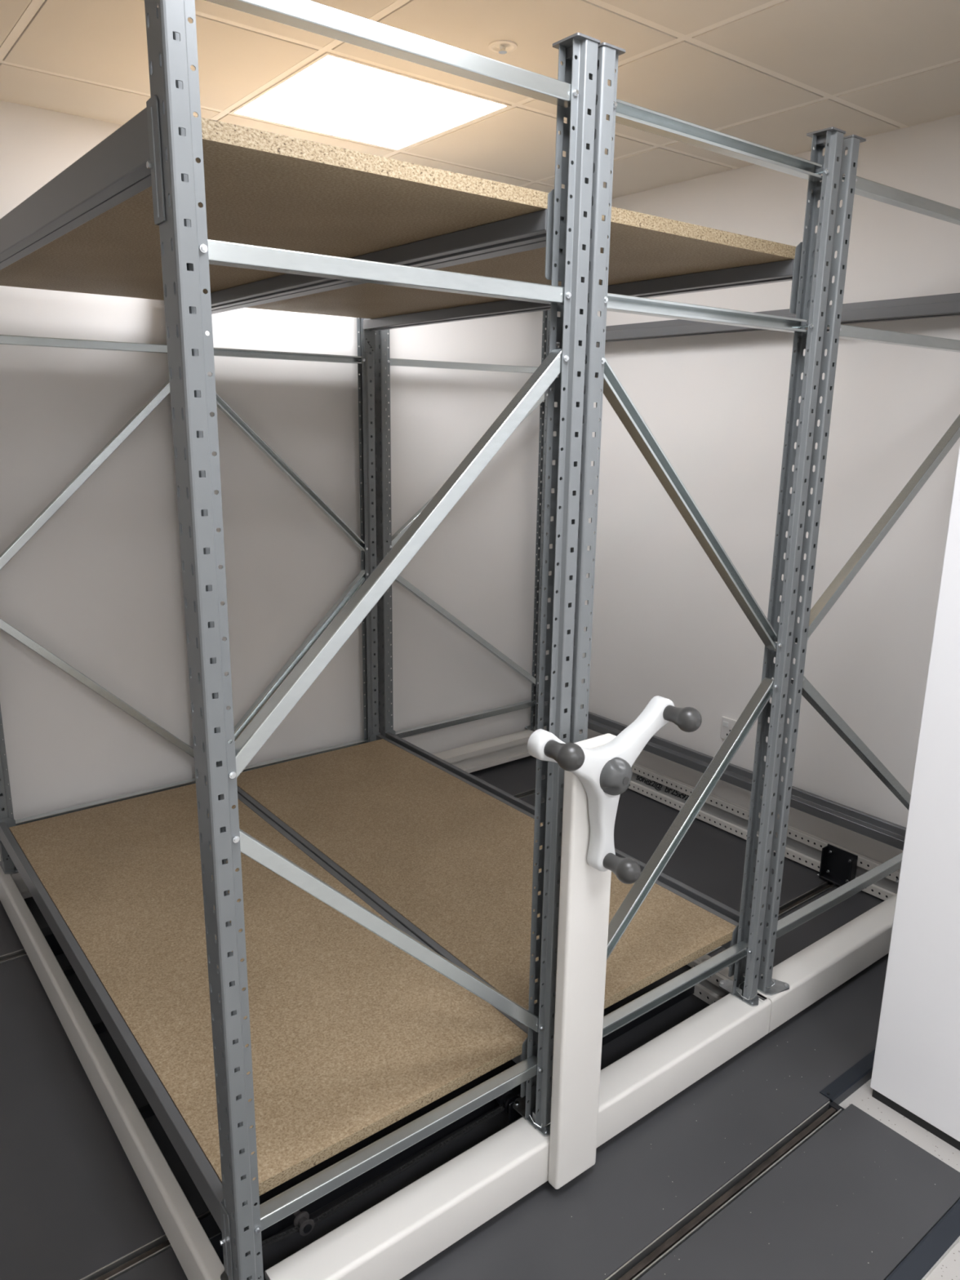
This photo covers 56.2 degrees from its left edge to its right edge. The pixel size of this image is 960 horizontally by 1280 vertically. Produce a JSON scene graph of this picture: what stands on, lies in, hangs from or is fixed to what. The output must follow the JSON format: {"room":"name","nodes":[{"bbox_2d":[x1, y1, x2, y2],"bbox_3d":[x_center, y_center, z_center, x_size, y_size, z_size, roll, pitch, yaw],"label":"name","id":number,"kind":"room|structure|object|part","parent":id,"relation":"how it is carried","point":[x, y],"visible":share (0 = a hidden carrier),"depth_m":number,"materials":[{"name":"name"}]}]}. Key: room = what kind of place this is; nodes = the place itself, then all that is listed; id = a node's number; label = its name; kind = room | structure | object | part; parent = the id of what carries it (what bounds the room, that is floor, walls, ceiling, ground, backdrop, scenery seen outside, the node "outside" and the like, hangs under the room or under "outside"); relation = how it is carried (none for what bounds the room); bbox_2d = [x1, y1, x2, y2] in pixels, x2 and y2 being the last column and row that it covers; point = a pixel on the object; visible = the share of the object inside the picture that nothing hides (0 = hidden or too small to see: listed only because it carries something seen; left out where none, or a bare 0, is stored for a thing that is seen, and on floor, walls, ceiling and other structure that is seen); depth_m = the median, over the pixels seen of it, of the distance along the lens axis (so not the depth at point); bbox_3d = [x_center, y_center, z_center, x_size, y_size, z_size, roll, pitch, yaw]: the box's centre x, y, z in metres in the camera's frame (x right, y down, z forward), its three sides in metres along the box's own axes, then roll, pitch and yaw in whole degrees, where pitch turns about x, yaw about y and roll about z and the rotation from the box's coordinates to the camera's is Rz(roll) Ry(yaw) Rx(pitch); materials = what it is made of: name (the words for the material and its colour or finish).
{"room":"storage room","nodes":[
{"label":"storage room","id":0,"kind":"room"},
{"bbox_2d":[0,100,546,866],"bbox_3d":[-1.638,-0.341,2.716,5.080,2.491,0.120,-10,17,-37],"label":"wall","id":1,"kind":"structure","parent":0,"point":[99,586],"depth_m":3.21,"materials":[{"name":"paint"}]},
{"bbox_2d":[0,0,959,198],"bbox_3d":[-0.055,-0.983,0.388,4.935,0.020,5.102,-10,17,-37],"label":"ceiling","id":2,"kind":"structure","parent":0,"point":[829,46],"depth_m":2.23,"materials":[{"name":"tile"}]},
{"bbox_2d":[229,52,511,151],"bbox_3d":[-0.320,-1.526,2.569,0.582,0.021,0.582,-10,17,-37],"label":"recessed light","id":3,"kind":"object","parent":2,"relation":"in","point":[333,95],"visible":0.77,"depth_m":2.54,"materials":[{"name":"beige plastic"}]},
{"bbox_2d":[0,0,959,199],"bbox_3d":[-0.051,-0.997,0.380,4.960,0.048,5.138,-10,17,-37],"label":"grid","id":4,"kind":"structure","parent":2,"relation":"attached to","point":[33,6],"depth_m":2.28,"materials":[{"name":"beige"}]},
{"bbox_2d":[488,40,517,53],"bbox_3d":[0.054,-1.393,2.120,0.068,0.015,0.068,-10,17,-37],"label":"sprinkler head","id":5,"kind":"object","parent":2,"relation":"attached to","point":[502,46],"visible":1,"depth_m":2.12},
{"bbox_2d":[544,114,959,870],"bbox_3d":[1.073,-0.436,3.265,0.120,2.491,2.336,-10,17,-37],"label":"wall","id":6,"kind":"structure","parent":0,"point":[666,624],"depth_m":3.15,"materials":[{"name":"paint"}]},
{"bbox_2d":[720,715,736,738],"bbox_3d":[0.967,0.348,3.472,0.014,0.088,0.089,-10,17,-37],"label":"socket","id":7,"kind":"object","parent":6,"relation":"attached to","point":[727,723],"visible":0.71,"depth_m":3.48,"materials":[{"name":"white plastic"}]},
{"bbox_2d":[722,720,728,727],"bbox_3d":[0.950,0.326,3.481,0.005,0.020,0.024,-10,17,-37],"label":"switch","id":8,"kind":"object","parent":7,"relation":"attached to","point":[725,723],"depth_m":3.48,"materials":[{"name":"white plastic"}]},
{"bbox_2d":[831,883,959,1279],"bbox_3d":[-0.080,1.429,1.053,5.060,0.100,5.236,-10,17,-37],"label":"floor","id":9,"kind":"structure","parent":0,"point":[948,1268],"depth_m":2.07,"materials":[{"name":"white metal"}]},
{"bbox_2d":[0,788,537,964],"bbox_3d":[-1.449,0.957,2.613,4.900,0.026,0.036,-10,17,-37],"label":"rail","id":10,"kind":"object","parent":9,"relation":"on","point":[11,956],"visible":0.02,"depth_m":2.68,"materials":[{"name":"black metal"}]},
{"bbox_2d":[0,755,544,955],"bbox_3d":[-1.553,0.914,2.784,4.952,0.025,0.366,-10,17,-37],"label":"floor panel","id":11,"kind":"object","parent":9,"relation":"on","point":[514,777],"visible":0.02,"depth_m":3.96,"materials":[{"name":"laminate"}]},
{"bbox_2d":[0,788,832,1279],"bbox_3d":[-1.054,1.075,2.164,4.952,0.025,1.177,-10,17,-37],"label":"floor panel","id":12,"kind":"object","parent":9,"relation":"on","point":[73,1203],"visible":0.27,"depth_m":2.04,"materials":[{"name":"laminate"}]},
{"bbox_2d":[0,866,771,1279],"bbox_3d":[-0.414,0.895,2.635,1.449,0.125,1.937,-10,17,-37],"label":"mobile base","id":13,"kind":"object","parent":12,"relation":"on","point":[392,1238],"visible":0.38,"depth_m":1.85,"materials":[{"name":"off-white painted steel"},{"name":"black steel"},{"name":"oiled steel"}]},
{"bbox_3d":[-0.609,0.821,2.881,1.383,0.018,0.018,-10,17,-37],"label":"cross rod","id":14,"kind":"part","parent":13,"relation":"part of","materials":[{"name":"black metal"}]},
{"bbox_3d":[-0.424,0.880,2.652,1.383,0.018,0.018,-10,17,-37],"label":"cross rod","id":15,"kind":"part","parent":13,"relation":"part of","materials":[{"name":"black metal"}]},
{"bbox_2d":[0,334,204,874],"bbox_3d":[-1.259,-0.287,2.886,0.702,2.022,0.120,-10,17,-37],"label":"frame","id":16,"kind":"object","parent":13,"relation":"on","point":[8,867],"visible":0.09,"depth_m":2.85,"materials":[{"name":"silver metal"}]},
{"bbox_3d":[-1.509,-0.239,2.682,0.045,2.017,0.057,-10,17,-37],"label":"post","id":17,"kind":"part","parent":16,"relation":"part of","materials":[{"name":"grey metal"}]},
{"bbox_3d":[-1.532,0.723,2.928,0.045,0.033,0.120,-10,17,-37],"label":"foot plate","id":18,"kind":"part","parent":16,"relation":"part of","materials":[{"name":"grey metal"}]},
{"bbox_3d":[-0.209,0.949,2.385,1.383,0.018,0.018,-10,17,-37],"label":"cross rod","id":19,"kind":"part","parent":13,"relation":"part of","materials":[{"name":"black metal"}]},
{"bbox_2d":[213,317,378,772],"bbox_3d":[-0.701,-0.383,3.310,0.702,2.022,0.120,-10,17,-37],"label":"frame","id":20,"kind":"object","parent":13,"relation":"on","point":[366,544],"visible":0.39,"depth_m":3.41,"materials":[{"name":"silver metal"}]},
{"bbox_2d":[236,785,496,990],"bbox_3d":[-0.400,0.715,2.615,0.058,0.145,1.847,-10,17,-37],"label":"beam","id":21,"kind":"structure","parent":20,"relation":"attached to","point":[408,925],"depth_m":2.48,"materials":[{"name":"grey metal"}]},
{"bbox_2d":[236,738,736,1009],"bbox_3d":[-0.123,0.627,2.780,0.662,0.024,1.725,-10,17,-37],"label":"shelf","id":22,"kind":"object","parent":21,"relation":"on","point":[453,859],"visible":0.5,"depth_m":2.64,"materials":[{"name":"beige wood"}]},
{"bbox_3d":[-0.436,-0.424,3.497,0.045,2.017,0.057,-10,17,-37],"label":"post","id":23,"kind":"part","parent":20,"relation":"part of","materials":[{"name":"grey metal"}]},
{"bbox_2d":[144,0,600,1279],"bbox_3d":[-0.126,0.079,1.479,0.702,2.022,0.120,-10,17,-37],"label":"frame","id":24,"kind":"object","parent":13,"relation":"on","point":[187,253],"visible":0.98,"depth_m":1.37,"materials":[{"name":"grey paint"}]},
{"bbox_2d":[0,95,165,270],"bbox_3d":[-0.934,-0.769,1.800,0.058,0.145,1.847,-10,17,-37],"label":"beam","id":25,"kind":"structure","parent":24,"relation":"attached to","point":[127,162],"depth_m":1.31,"materials":[{"name":"grey metal"}]},
{"bbox_2d":[0,115,548,300],"bbox_3d":[-0.657,-0.856,1.965,0.662,0.024,1.725,-10,17,-37],"label":"shelf","id":26,"kind":"object","parent":25,"relation":"on","point":[263,188],"visible":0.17,"depth_m":1.54,"materials":[{"name":"beige wood"}]},
{"bbox_2d":[0,817,233,1279],"bbox_3d":[-0.958,0.811,2.191,0.058,0.145,1.847,-10,17,-37],"label":"beam","id":27,"kind":"structure","parent":24,"relation":"attached to","point":[207,1183],"depth_m":1.85,"materials":[{"name":"grey metal"}]},
{"bbox_2d":[8,782,527,1195],"bbox_3d":[-0.681,0.724,2.356,0.662,0.024,1.725,-10,17,-37],"label":"shelf","id":28,"kind":"object","parent":27,"relation":"on","point":[353,1034],"visible":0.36,"depth_m":2.04,"materials":[{"name":"beige wood"}]},
{"bbox_3d":[-0.377,0.127,1.275,0.045,2.017,0.057,-10,17,-37],"label":"post","id":29,"kind":"part","parent":24,"relation":"part of","materials":[{"name":"grey metal"}]},
{"bbox_3d":[-0.400,1.089,1.521,0.045,0.033,0.120,-10,17,-37],"label":"foot plate","id":30,"kind":"part","parent":24,"relation":"part of","materials":[{"name":"grey metal"}]},
{"bbox_2d":[237,793,535,1097],"bbox_3d":[-0.439,0.722,2.586,0.058,0.145,1.847,-10,17,-37],"label":"beam","id":31,"kind":"structure","parent":24,"relation":"attached to","point":[522,1056],"depth_m":2.44,"materials":[{"name":"grey metal"}]},
{"bbox_2d":[210,188,564,310],"bbox_3d":[-0.415,-0.859,2.195,0.058,0.145,1.847,-10,17,-37],"label":"beam","id":32,"kind":"structure","parent":24,"relation":"attached to","point":[537,226],"depth_m":1.74,"materials":[{"name":"grey metal"}]},
{"bbox_3d":[0.118,0.999,1.914,0.045,0.033,0.120,-10,17,-37],"label":"foot plate","id":33,"kind":"part","parent":24,"relation":"part of","materials":[{"name":"grey metal"}]},
{"bbox_3d":[0.138,0.038,1.666,0.045,2.017,0.057,-10,17,-37],"label":"post","id":34,"kind":"part","parent":24,"relation":"part of","materials":[{"name":"grey metal"}]},
{"bbox_3d":[-0.185,1.070,1.802,0.634,0.032,0.010,-10,17,-37],"label":"drive chain","id":35,"kind":"part","parent":13,"relation":"part of","materials":[{"name":"grey metal"}]},
{"bbox_2d":[527,695,702,1189],"bbox_3d":[0.231,0.635,1.727,0.349,1.032,0.140,-10,17,-37],"label":"column","id":36,"kind":"structure","parent":13,"relation":"attached to","point":[597,770],"depth_m":1.72,"materials":[{"name":"white metal"}]},
{"bbox_3d":[0.141,0.190,1.495,0.047,0.047,0.074,-10,17,-37],"label":"knob","id":37,"kind":"part","parent":36,"relation":"part of","materials":[{"name":"grey plastic"}]},
{"bbox_3d":[0.261,0.418,1.651,0.047,0.047,0.074,-10,17,-37],"label":"knob","id":38,"kind":"part","parent":36,"relation":"part of","materials":[{"name":"grey plastic"}]},
{"bbox_3d":[0.377,0.144,1.673,0.047,0.047,0.074,-10,17,-37],"label":"knob","id":39,"kind":"part","parent":36,"relation":"part of","materials":[{"name":"grey plastic"}]},
{"bbox_2d":[569,42,845,1037],"bbox_3d":[0.432,-0.018,1.903,0.702,2.022,0.120,-10,17,-37],"label":"frame","id":40,"kind":"object","parent":13,"relation":"on","point":[600,379],"visible":0.67,"depth_m":1.91,"materials":[{"name":"grey paint"}]},
{"bbox_2d":[211,240,546,314],"bbox_3d":[-0.377,-0.865,2.224,0.058,0.145,1.847,-10,17,-37],"label":"beam","id":41,"kind":"structure","parent":40,"relation":"attached to","point":[540,244],"depth_m":1.88,"materials":[{"name":"grey metal"}]},
{"bbox_2d":[246,206,795,319],"bbox_3d":[-0.100,-0.953,2.389,0.662,0.024,1.725,-10,17,-37],"label":"shelf","id":42,"kind":"object","parent":41,"relation":"on","point":[643,246],"visible":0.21,"depth_m":2.02,"materials":[{"name":"beige wood"}]},
{"bbox_2d":[369,732,748,977],"bbox_3d":[0.119,0.625,3.010,0.058,0.145,1.847,-10,17,-37],"label":"beam","id":43,"kind":"structure","parent":40,"relation":"attached to","point":[376,735],"depth_m":2.90,"materials":[{"name":"grey metal"}]},
{"bbox_2d":[363,241,814,352],"bbox_3d":[0.143,-0.955,2.619,0.058,0.145,1.847,-10,17,-37],"label":"beam","id":44,"kind":"structure","parent":40,"relation":"attached to","point":[789,269],"depth_m":2.23,"materials":[{"name":"grey metal"}]},
{"bbox_3d":[0.181,0.030,1.699,0.045,2.017,0.057,-10,17,-37],"label":"post","id":45,"kind":"part","parent":40,"relation":"part of","materials":[{"name":"grey metal"}]},
{"bbox_3d":[0.676,0.903,2.338,0.045,0.033,0.120,-10,17,-37],"label":"foot plate","id":46,"kind":"part","parent":40,"relation":"part of","materials":[{"name":"grey metal"}]},
{"bbox_3d":[0.696,-0.059,2.090,0.045,2.017,0.057,-10,17,-37],"label":"post","id":47,"kind":"part","parent":40,"relation":"part of","materials":[{"name":"grey metal"}]},
{"bbox_2d":[433,726,900,1032],"bbox_3d":[0.528,0.723,3.350,0.942,0.120,1.937,-10,17,-37],"label":"base","id":48,"kind":"object","parent":12,"relation":"on","point":[822,966],"visible":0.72,"depth_m":3.08,"materials":[{"name":"white metal"}]},
{"bbox_2d":[373,310,553,737],"bbox_3d":[-0.052,-0.494,3.798,0.889,2.022,0.129,-10,17,-37],"label":"frame","id":49,"kind":"object","parent":48,"relation":"on","point":[381,361],"visible":0.52,"depth_m":3.67,"materials":[{"name":"silver metal"}]},
{"bbox_3d":[-0.377,-0.435,3.542,0.045,2.017,0.057,-10,17,-37],"label":"post","id":50,"kind":"part","parent":49,"relation":"part of","materials":[{"name":"grey metal"}]},
{"bbox_3d":[0.263,0.413,4.292,0.045,0.033,0.120,-10,17,-37],"label":"foot plate","id":51,"kind":"part","parent":49,"relation":"part of","materials":[{"name":"grey metal"}]},
{"bbox_3d":[0.283,-0.549,4.044,0.045,2.017,0.057,-10,17,-37],"label":"post","id":52,"kind":"part","parent":49,"relation":"part of","materials":[{"name":"grey metal"}]},
{"bbox_2d":[757,134,959,995],"bbox_3d":[1.081,-0.129,2.391,0.889,2.022,0.129,-10,17,-37],"label":"frame","id":53,"kind":"object","parent":48,"relation":"on","point":[810,619],"visible":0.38,"depth_m":2.18,"materials":[{"name":"grey paint"}]},
{"bbox_2d":[381,728,750,925],"bbox_3d":[0.174,0.615,3.052,0.058,0.145,1.847,-10,17,-37],"label":"beam","id":54,"kind":"structure","parent":53,"relation":"attached to","point":[719,907],"depth_m":3.06,"materials":[{"name":"grey metal"}]},
{"bbox_2d":[537,694,906,850],"bbox_3d":[0.838,0.500,3.557,0.058,0.145,1.847,-10,17,-37],"label":"beam","id":55,"kind":"structure","parent":53,"relation":"attached to","point":[888,833],"depth_m":3.18,"materials":[{"name":"grey metal"}]},
{"bbox_2d":[548,293,959,354],"bbox_3d":[0.862,-1.080,3.165,0.058,0.145,1.847,-10,17,-37],"label":"beam","id":56,"kind":"structure","parent":53,"relation":"attached to","point":[945,304],"depth_m":2.79,"materials":[{"name":"grey metal"}]},
{"bbox_3d":[0.761,0.895,2.374,0.084,0.033,0.089,-10,17,-37],"label":"foot plate","id":57,"kind":"part","parent":53,"relation":"part of","materials":[{"name":"grey metal"}]},
{"bbox_3d":[0.756,-0.069,2.135,0.045,2.017,0.057,-10,17,-37],"label":"post","id":58,"kind":"part","parent":53,"relation":"part of","materials":[{"name":"grey metal"}]},
{"bbox_2d":[80,880,835,1279],"bbox_3d":[-0.702,1.198,1.686,4.900,0.026,0.031,-10,17,-37],"label":"rail","id":59,"kind":"object","parent":9,"relation":"on","point":[141,1255],"visible":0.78,"depth_m":1.74,"materials":[{"name":"black metal"}]},
{"bbox_2d":[111,885,888,1279],"bbox_3d":[-0.500,1.254,1.476,4.952,0.025,0.556,-10,17,-37],"label":"floor panel","id":60,"kind":"object","parent":9,"relation":"on","point":[615,1206],"visible":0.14,"depth_m":1.98,"materials":[{"name":"laminate"}]},
{"bbox_2d":[604,1101,844,1279],"bbox_3d":[-0.710,1.380,0.949,3.955,0.026,0.037,-10,17,-37],"label":"rail","id":61,"kind":"object","parent":9,"relation":"on","point":[651,1255],"visible":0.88,"depth_m":1.88,"materials":[{"name":"black metal"}]},
{"bbox_2d":[637,1103,959,1279],"bbox_3d":[-0.602,1.411,0.837,3.982,0.025,0.282,-10,17,-37],"label":"floor panel","id":62,"kind":"object","parent":9,"relation":"on","point":[821,1212],"visible":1,"depth_m":1.83,"materials":[{"name":"rubber"}]},
{"bbox_2d":[884,1199,959,1279],"bbox_3d":[-0.503,1.442,0.713,3.982,0.026,0.037,-10,17,-37],"label":"ramp","id":63,"kind":"object","parent":9,"relation":"on","point":[918,1264],"visible":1,"depth_m":1.77,"materials":[{"name":"grey metal"}]},
{"bbox_2d":[870,446,959,1142],"bbox_3d":[2.262,0.111,1.079,1.015,2.466,2.920,-10,17,-37],"label":"panel","id":64,"kind":"structure","parent":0,"point":[916,1066],"depth_m":2.00,"materials":[{"name":"white paint"}]},
{"bbox_2d":[871,1088,959,1151],"bbox_3d":[2.240,1.321,1.372,0.988,0.025,2.914,-10,17,-37],"label":"baseboard","id":65,"kind":"structure","parent":64,"relation":"attached to","point":[926,1126],"depth_m":2.10,"materials":[{"name":"black"}]},
{"bbox_2d":[819,1048,875,1104],"bbox_3d":[1.223,1.035,2.455,1.001,0.030,0.035,-10,17,-37],"label":"trim","id":66,"kind":"structure","parent":65,"relation":"attached to","point":[860,1073],"depth_m":2.21,"materials":[{"name":"grey metal"}]}
]}

